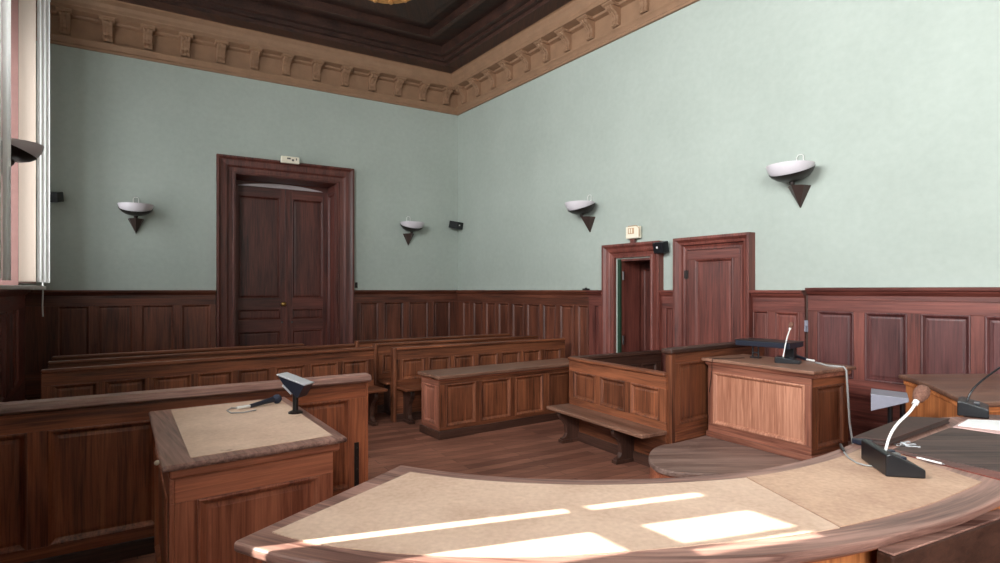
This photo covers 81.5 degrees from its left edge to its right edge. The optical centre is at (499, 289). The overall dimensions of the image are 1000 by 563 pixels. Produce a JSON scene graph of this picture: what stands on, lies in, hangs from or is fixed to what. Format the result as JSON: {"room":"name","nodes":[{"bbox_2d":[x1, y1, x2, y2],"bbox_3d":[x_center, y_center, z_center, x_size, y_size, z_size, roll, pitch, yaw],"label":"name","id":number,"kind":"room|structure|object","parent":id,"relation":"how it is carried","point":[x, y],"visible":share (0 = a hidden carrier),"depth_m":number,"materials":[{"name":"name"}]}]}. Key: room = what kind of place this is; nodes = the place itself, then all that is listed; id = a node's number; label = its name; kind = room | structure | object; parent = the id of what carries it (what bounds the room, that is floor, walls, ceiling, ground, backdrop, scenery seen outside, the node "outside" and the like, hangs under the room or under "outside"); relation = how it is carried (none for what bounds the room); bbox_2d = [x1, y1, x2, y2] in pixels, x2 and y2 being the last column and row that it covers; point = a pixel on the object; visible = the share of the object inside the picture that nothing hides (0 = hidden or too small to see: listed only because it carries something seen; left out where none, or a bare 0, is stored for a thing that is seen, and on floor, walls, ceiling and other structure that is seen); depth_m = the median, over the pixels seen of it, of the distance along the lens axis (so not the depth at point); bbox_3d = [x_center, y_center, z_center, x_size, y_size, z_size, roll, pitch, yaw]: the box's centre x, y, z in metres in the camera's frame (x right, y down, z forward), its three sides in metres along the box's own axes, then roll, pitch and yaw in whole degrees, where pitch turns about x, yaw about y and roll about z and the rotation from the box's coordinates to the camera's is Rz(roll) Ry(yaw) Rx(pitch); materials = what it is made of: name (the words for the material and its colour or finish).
{"room":"courtroom","nodes":[
{"label":"courtroom","id":0,"kind":"room"},
{"bbox_2d":[22,41,457,289],"bbox_3d":[-3.947,-1.325,10.201,7.651,5.950,0.700,0,0,-32],"label":"wall","id":1,"kind":"structure","parent":0,"point":[122,129],"depth_m":9.25,"materials":[{"name":"green paint"}]},
{"bbox_2d":[41,192,63,201],"bbox_3d":[-6.322,-1.315,8.207,0.200,0.169,0.220,0,0,-12],"label":"loudspeaker","id":2,"kind":"object","parent":1,"relation":"attached to","point":[54,196],"visible":0.62,"depth_m":8.13,"materials":[{"name":"black plastic"}]},
{"bbox_2d":[117,197,153,232],"bbox_3d":[-5.422,-1.132,8.636,0.460,0.555,0.434,0,0,-32],"label":"wall lamp","id":3,"kind":"object","parent":1,"relation":"attached to","point":[135,209],"visible":1,"depth_m":8.55,"materials":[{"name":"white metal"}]},
{"bbox_2d":[25,290,457,399],"bbox_3d":[-3.744,0.828,9.852,6.811,1.656,0.121,0,0,-32],"label":"wall paneling","id":4,"kind":"structure","parent":1,"relation":"attached to","point":[74,322],"depth_m":8.87,"materials":[{"name":"brown wood"}]},
{"bbox_2d":[36,0,458,115],"bbox_3d":[-3.683,-3.853,9.743,6.921,0.675,0.358,0,0,-32],"label":"trim","id":5,"kind":"structure","parent":1,"relation":"attached to","point":[115,27],"depth_m":9.43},
{"bbox_2d":[216,154,353,347],"bbox_3d":[-3.795,-0.270,10.230,2.244,3.840,0.790,0,0,-32],"label":"door","id":6,"kind":"structure","parent":1,"relation":"in","point":[285,231],"depth_m":10.39,"materials":[{"name":"brown wood"}]},
{"bbox_2d":[281,156,298,164],"bbox_3d":[-3.569,-2.208,9.857,0.300,0.115,0.062,0,0,-32],"label":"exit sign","id":7,"kind":"object","parent":6,"relation":"attached to","point":[284,159],"visible":1,"depth_m":9.83,"materials":[{"name":"beige plastic"}]},
{"bbox_2d":[400,216,423,244],"bbox_3d":[-1.656,-1.132,10.955,0.460,0.555,0.434,0,0,-32],"label":"wall lamp","id":8,"kind":"object","parent":1,"relation":"attached to","point":[412,226],"visible":1,"depth_m":10.84,"materials":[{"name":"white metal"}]},
{"bbox_2d":[118,0,571,72],"bbox_3d":[0.739,-4.395,3.416,7.737,0.410,17.071,0,0,-35],"label":"ceiling","id":9,"kind":"structure","parent":0,"point":[440,35],"depth_m":9.37,"materials":[{"name":"brown wood"}]},
{"bbox_2d":[370,0,409,4],"bbox_3d":[-1.497,-4.175,7.550,0.940,0.630,0.940,0,0,0],"label":"ceiling rose","id":10,"kind":"object","parent":9,"relation":"attached to","point":[390,2],"visible":1,"depth_m":7.92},
{"bbox_2d":[109,412,649,562],"bbox_3d":[0.785,1.710,3.524,7.938,0.120,17.146,0,0,-35],"label":"floor","id":11,"kind":"structure","parent":0,"point":[533,451],"depth_m":5.82,"materials":[{"name":"brown wood"}]},
{"bbox_2d":[52,343,303,360],"bbox_3d":[-3.663,1.185,6.930,2.692,0.930,0.427,0,0,-35],"label":"bench","id":12,"kind":"object","parent":11,"relation":"on","point":[160,352],"visible":0.12,"depth_m":6.88,"materials":[{"name":"brown wood"}]},
{"bbox_2d":[0,373,371,562],"bbox_3d":[-1.994,1.145,3.804,2.356,1.010,0.158,0,0,-34],"label":"wooden partition","id":13,"kind":"object","parent":11,"relation":"on","point":[77,472],"visible":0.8,"depth_m":3.50,"materials":[{"name":"brown wood"}]},
{"bbox_2d":[48,343,354,368],"bbox_3d":[-3.155,1.185,6.691,3.253,0.930,0.427,0,0,-37],"label":"bench","id":14,"kind":"object","parent":11,"relation":"on","point":[181,356],"visible":0.04,"depth_m":6.54,"materials":[{"name":"brown wood"}]},
{"bbox_2d":[41,347,387,425],"bbox_3d":[-2.768,1.185,6.160,3.299,0.930,0.427,0,0,-40],"label":"bench","id":15,"kind":"object","parent":11,"relation":"on","point":[143,376],"visible":0.43,"depth_m":6.09,"materials":[{"name":"brown wood"}]},
{"bbox_2d":[149,397,346,562],"bbox_3d":[-1.449,1.192,3.214,0.916,0.916,1.330,0,0,-38],"label":"desk","id":16,"kind":"object","parent":11,"relation":"on","point":[221,478],"visible":0.97,"depth_m":2.74,"materials":[{"name":"brown wood"}]},
{"bbox_2d":[226,394,281,413],"bbox_3d":[-1.503,0.703,3.593,0.362,0.060,0.193,0,0,-44],"label":"handheld microphone","id":17,"kind":"object","parent":16,"relation":"on","point":[276,398],"visible":1,"depth_m":3.64,"materials":[{"name":"black plastic"}]},
{"bbox_2d":[276,372,313,414],"bbox_3d":[-1.220,0.614,3.458,0.178,0.241,0.144,0,0,6],"label":"screen","id":18,"kind":"object","parent":16,"relation":"on","point":[293,384],"visible":1,"depth_m":3.42,"materials":[{"name":"metal"}]},
{"bbox_2d":[354,333,509,347],"bbox_3d":[-0.863,1.185,8.798,2.624,0.930,0.415,0,0,-33],"label":"bench","id":19,"kind":"object","parent":11,"relation":"on","point":[360,343],"visible":0.09,"depth_m":8.75,"materials":[{"name":"brown wood"}]},
{"bbox_2d":[372,335,538,415],"bbox_3d":[-0.472,1.185,8.381,2.715,0.930,0.415,0,0,-32],"label":"bench","id":20,"kind":"object","parent":11,"relation":"on","point":[382,351],"visible":0.22,"depth_m":7.86,"materials":[{"name":"brown wood"}]},
{"bbox_2d":[391,338,565,424],"bbox_3d":[-0.121,1.185,7.868,2.743,0.930,0.375,0,0,-33],"label":"bench","id":21,"kind":"object","parent":11,"relation":"on","point":[406,384],"visible":0.59,"depth_m":7.58,"materials":[{"name":"brown wood"}]},
{"bbox_2d":[418,358,568,439],"bbox_3d":[0.115,1.298,7.222,2.294,0.705,0.500,0,0,-36],"label":"wooden partition","id":22,"kind":"object","parent":11,"relation":"on","point":[460,401],"visible":0.87,"depth_m":6.82,"materials":[{"name":"brown wood"}]},
{"bbox_2d":[546,357,667,466],"bbox_3d":[1.037,1.200,5.808,0.377,0.900,1.483,0,0,-30],"label":"bench","id":23,"kind":"object","parent":11,"relation":"on","point":[620,410],"visible":0.94,"depth_m":5.76,"materials":[{"name":"brown wood"}]},
{"bbox_2d":[570,350,661,370],"bbox_3d":[1.423,1.205,6.971,1.410,0.890,0.105,0,0,-32],"label":"wall","id":24,"kind":"structure","parent":11,"relation":"on","point":[650,359],"depth_m":7.07,"materials":[{"name":"brown wood"}]},
{"bbox_2d":[234,415,999,562],"bbox_3d":[1.290,1.158,2.188,4.200,0.984,1.056,0,0,-17],"label":"table","id":25,"kind":"object","parent":11,"relation":"on","point":[830,507],"visible":0.8,"depth_m":1.72,"materials":[{"name":"brown wood"}]},
{"bbox_2d":[839,443,871,466],"bbox_3d":[1.406,0.659,2.333,0.048,0.014,0.303,0,0,11],"label":"cable","id":26,"kind":"object","parent":25,"relation":"on","point":[840,444],"visible":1,"depth_m":2.29,"materials":[{"name":"black plastic"}]},
{"bbox_2d":[852,438,872,444],"bbox_3d":[1.565,0.655,2.504,0.055,0.022,0.088,0,0,-27],"label":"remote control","id":27,"kind":"object","parent":25,"relation":"on","point":[854,440],"visible":0.57,"depth_m":2.50,"materials":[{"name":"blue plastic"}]},
{"bbox_2d":[861,385,930,478],"bbox_3d":[1.510,0.514,2.156,0.225,0.304,0.225,0,0,12],"label":"desk microphone","id":28,"kind":"object","parent":25,"relation":"on","point":[890,463],"visible":1,"depth_m":2.14,"materials":[{"name":"black plastic"}]},
{"bbox_2d":[853,416,949,445],"bbox_3d":[1.885,0.652,2.725,0.786,0.026,0.144,0,0,-36],"label":"folder","id":29,"kind":"object","parent":25,"relation":"on","point":[909,427],"visible":0.78,"depth_m":2.68,"materials":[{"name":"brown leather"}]},
{"bbox_2d":[894,441,919,447],"bbox_3d":[1.735,0.661,2.485,0.093,0.008,0.077,0,0,0],"label":"keys","id":30,"kind":"object","parent":25,"relation":"on","point":[905,442],"visible":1,"depth_m":2.48,"materials":[{"name":"metal"}]},
{"bbox_2d":[916,457,944,464],"bbox_3d":[1.659,0.658,2.233,0.008,0.008,0.099,0,0,-24],"label":"pen","id":31,"kind":"object","parent":25,"relation":"on","point":[929,460],"visible":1,"depth_m":2.23,"materials":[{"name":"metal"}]},
{"bbox_2d":[953,421,999,433],"bbox_3d":[2.378,0.663,2.806,0.275,0.003,0.333,0,0,42],"label":"paper sheet","id":32,"kind":"object","parent":25,"relation":"on","point":[955,426],"visible":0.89,"depth_m":2.75,"materials":[{"name":"white paper"}]},
{"bbox_2d":[958,419,999,429],"bbox_3d":[2.441,0.659,2.863,0.259,0.003,0.337,0,0,42],"label":"paper sheet","id":33,"kind":"object","parent":32,"relation":"on","point":[984,424],"visible":1,"depth_m":2.84,"materials":[{"name":"white paper"}]},
{"bbox_2d":[957,367,999,418],"bbox_3d":[2.639,0.482,3.136,0.451,0.366,0.208,0,0,-17],"label":"desk microphone","id":34,"kind":"object","parent":25,"relation":"on","point":[967,407],"visible":1,"depth_m":3.06,"materials":[{"name":"black plastic"}]},
{"bbox_2d":[661,341,764,443],"bbox_3d":[2.157,1.090,5.725,1.640,1.120,0.120,0,0,-37],"label":"wall","id":35,"kind":"structure","parent":11,"relation":"on","point":[687,376],"depth_m":5.42,"materials":[{"name":"brown wood"}]},
{"bbox_2d":[649,436,851,478],"bbox_3d":[2.262,1.515,4.921,2.171,0.270,1.354,0,0,-35],"label":"wooden platform","id":36,"kind":"object","parent":11,"relation":"on","point":[704,455],"visible":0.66,"depth_m":4.75,"materials":[{"name":"brown wood"}]},
{"bbox_2d":[701,354,855,460],"bbox_3d":[2.452,1.010,5.189,0.620,0.740,1.093,0,0,-31],"label":"desk","id":37,"kind":"object","parent":36,"relation":"on","point":[794,411],"visible":0.93,"depth_m":4.89,"materials":[{"name":"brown wood"}]},
{"bbox_2d":[709,358,732,391],"bbox_3d":[2.129,0.797,5.419,0.327,0.327,0.093,0,0,0],"label":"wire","id":38,"kind":"object","parent":37,"relation":"hanging from","point":[713,358],"visible":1,"depth_m":5.40,"materials":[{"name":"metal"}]},
{"bbox_2d":[734,338,803,358],"bbox_3d":[2.498,0.554,5.425,0.290,0.172,0.550,0,0,-39],"label":"console","id":39,"kind":"object","parent":37,"relation":"on","point":[791,345],"visible":0.91,"depth_m":5.30,"materials":[{"name":"black plastic"}]},
{"bbox_2d":[774,322,801,363],"bbox_3d":[2.528,0.461,5.088,0.200,0.358,0.136,0,0,34],"label":"desk microphone","id":40,"kind":"object","parent":37,"relation":"on","point":[778,359],"visible":1,"depth_m":5.07,"materials":[{"name":"black plastic"}]},
{"bbox_2d":[797,355,814,361],"bbox_3d":[2.769,0.613,5.294,0.051,0.052,0.305,0,0,-10],"label":"handheld microphone","id":41,"kind":"object","parent":37,"relation":"on","point":[798,356],"visible":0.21,"depth_m":5.25,"materials":[{"name":"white plastic"}]},
{"bbox_2d":[815,362,853,443],"bbox_3d":[2.821,1.000,4.851,0.126,0.752,0.453,0,0,-29],"label":"cable","id":42,"kind":"object","parent":37,"relation":"hanging from","point":[846,370],"visible":0.73,"depth_m":4.75,"materials":[{"name":"plastic"}]},
{"bbox_2d":[871,389,908,423],"bbox_3d":[2.683,1.175,3.943,0.270,0.950,0.270,0,0,33],"label":"stand","id":43,"kind":"object","parent":11,"relation":"on","point":[880,399],"visible":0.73,"depth_m":3.89,"materials":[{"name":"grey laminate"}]},
{"bbox_2d":[899,374,999,417],"bbox_3d":[3.510,1.160,4.065,1.414,0.980,1.189,0,0,0],"label":"desk","id":44,"kind":"object","parent":11,"relation":"on","point":[946,389],"visible":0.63,"depth_m":4.11,"materials":[{"name":"brown wood"}]},
{"bbox_2d":[458,0,999,352],"bbox_3d":[3.977,-1.325,5.189,0.400,5.950,16.199,0,0,-35],"label":"wall","id":45,"kind":"structure","parent":0,"point":[673,126],"depth_m":6.37,"materials":[{"name":"green paint"}]},
{"bbox_2d":[449,221,462,229],"bbox_3d":[-0.882,-1.287,11.514,0.241,0.173,0.220,0,0,33],"label":"loudspeaker","id":46,"kind":"object","parent":45,"relation":"attached to","point":[452,224],"visible":1,"depth_m":11.43,"materials":[{"name":"black plastic"}]},
{"bbox_2d":[451,0,699,114],"bbox_3d":[3.661,-3.853,4.980,0.358,0.675,16.220,0,0,-35],"label":"trim","id":47,"kind":"structure","parent":45,"relation":"attached to","point":[578,28],"depth_m":9.05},
{"bbox_2d":[565,194,595,231],"bbox_3d":[1.169,-1.132,8.470,0.434,0.555,0.460,0,0,-35],"label":"wall lamp","id":48,"kind":"object","parent":45,"relation":"attached to","point":[580,207],"visible":1,"depth_m":8.36,"materials":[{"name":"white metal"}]},
{"bbox_2d":[602,240,663,353],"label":"door","id":49,"kind":"structure","parent":45,"relation":"in","point":[640,280],"depth_m":8.18,"materials":[{"name":"brown wood"}]},
{"bbox_2d":[626,225,640,242],"bbox_3d":[1.806,-0.744,7.837,0.065,0.247,0.242,0,0,-35],"label":"exit sign","id":50,"kind":"object","parent":49,"relation":"on","point":[632,232],"visible":0.94,"depth_m":7.81,"materials":[{"name":"beige plastic"}]},
{"bbox_2d":[653,241,668,253],"bbox_3d":[2.065,-0.545,7.411,0.175,0.159,0.156,0,0,-35],"label":"loudspeaker","id":51,"kind":"object","parent":45,"relation":"attached to","point":[662,246],"visible":1,"depth_m":7.35,"materials":[{"name":"black plastic"}]},
{"bbox_2d":[673,232,754,346],"bbox_3d":[2.493,0.505,6.838,0.131,2.290,1.025,0,0,-35],"label":"door","id":52,"kind":"structure","parent":45,"relation":"in","point":[714,275],"depth_m":6.85,"materials":[{"name":"brown wood"}]},
{"bbox_2d":[456,287,999,441],"bbox_3d":[3.737,0.816,5.045,0.171,1.681,16.040,0,0,-35],"label":"wall paneling","id":53,"kind":"structure","parent":45,"relation":"attached to","point":[887,333],"depth_m":5.53,"materials":[{"name":"brown wood"}]},
{"bbox_2d":[766,154,814,207],"bbox_3d":[2.963,-1.132,5.919,0.434,0.555,0.460,0,0,-35],"label":"wall lamp","id":54,"kind":"object","parent":45,"relation":"attached to","point":[790,172],"visible":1,"depth_m":5.83,"materials":[{"name":"white glass"}]},
{"bbox_2d":[804,320,807,331],"bbox_3d":[3.125,0.370,5.930,0.047,0.120,0.050,0,0,-35],"label":"light switch","id":55,"kind":"object","parent":45,"relation":"attached to","point":[805,321],"visible":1,"depth_m":5.93,"materials":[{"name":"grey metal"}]},
{"bbox_3d":[-2.272,-1.325,1.474,0.420,5.950,16.700,0,0,-35],"label":"wall","id":56,"kind":"structure","parent":0,"visible":0},
{"bbox_2d":[0,0,10,279],"bbox_3d":[-3.592,-1.985,4.146,0.165,3.830,0.090,0,0,-35],"label":"vertical blind","id":57,"kind":"object","parent":56,"relation":"attached to","point":[5,5],"visible":1,"depth_m":4.17,"materials":[{"name":"white fabric"}]},
{"bbox_2d":[0,289,30,402],"bbox_3d":[-1.969,0.823,1.504,0.122,1.666,15.700,0,0,-35],"label":"trim","id":58,"kind":"structure","parent":56,"relation":"attached to","point":[12,302],"depth_m":6.63,"materials":[{"name":"brown wood"}]},
{"bbox_2d":[0,0,45,289],"bbox_3d":[-5.747,-1.990,6.720,0.670,3.971,2.060,0,0,-35],"label":"window","id":59,"kind":"structure","parent":56,"relation":"in","point":[12,284],"depth_m":7.54,"materials":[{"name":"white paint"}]},
{"bbox_2d":[18,0,35,283],"bbox_3d":[-6.173,-1.992,7.576,0.190,3.815,0.070,0,0,-35],"label":"roller blind","id":60,"kind":"object","parent":59,"relation":"attached to","point":[27,8],"visible":1,"depth_m":7.58,"materials":[{"name":"beige fabric"}]},
{"bbox_2d":[37,0,50,316],"bbox_3d":[-6.041,-1.775,7.681,0.145,4.250,0.090,0,0,-35],"label":"vertical blind","id":61,"kind":"object","parent":59,"relation":"attached to","point":[45,3],"visible":0.97,"depth_m":7.68,"materials":[{"name":"white fabric"}]},
{"bbox_2d":[11,138,43,165],"bbox_3d":[-4.546,-1.232,5.437,0.434,0.555,0.460,0,0,-35],"label":"wall lamp","id":62,"kind":"object","parent":56,"relation":"attached to","point":[22,151],"visible":0.74,"depth_m":5.37,"materials":[{"name":"brown metal"}]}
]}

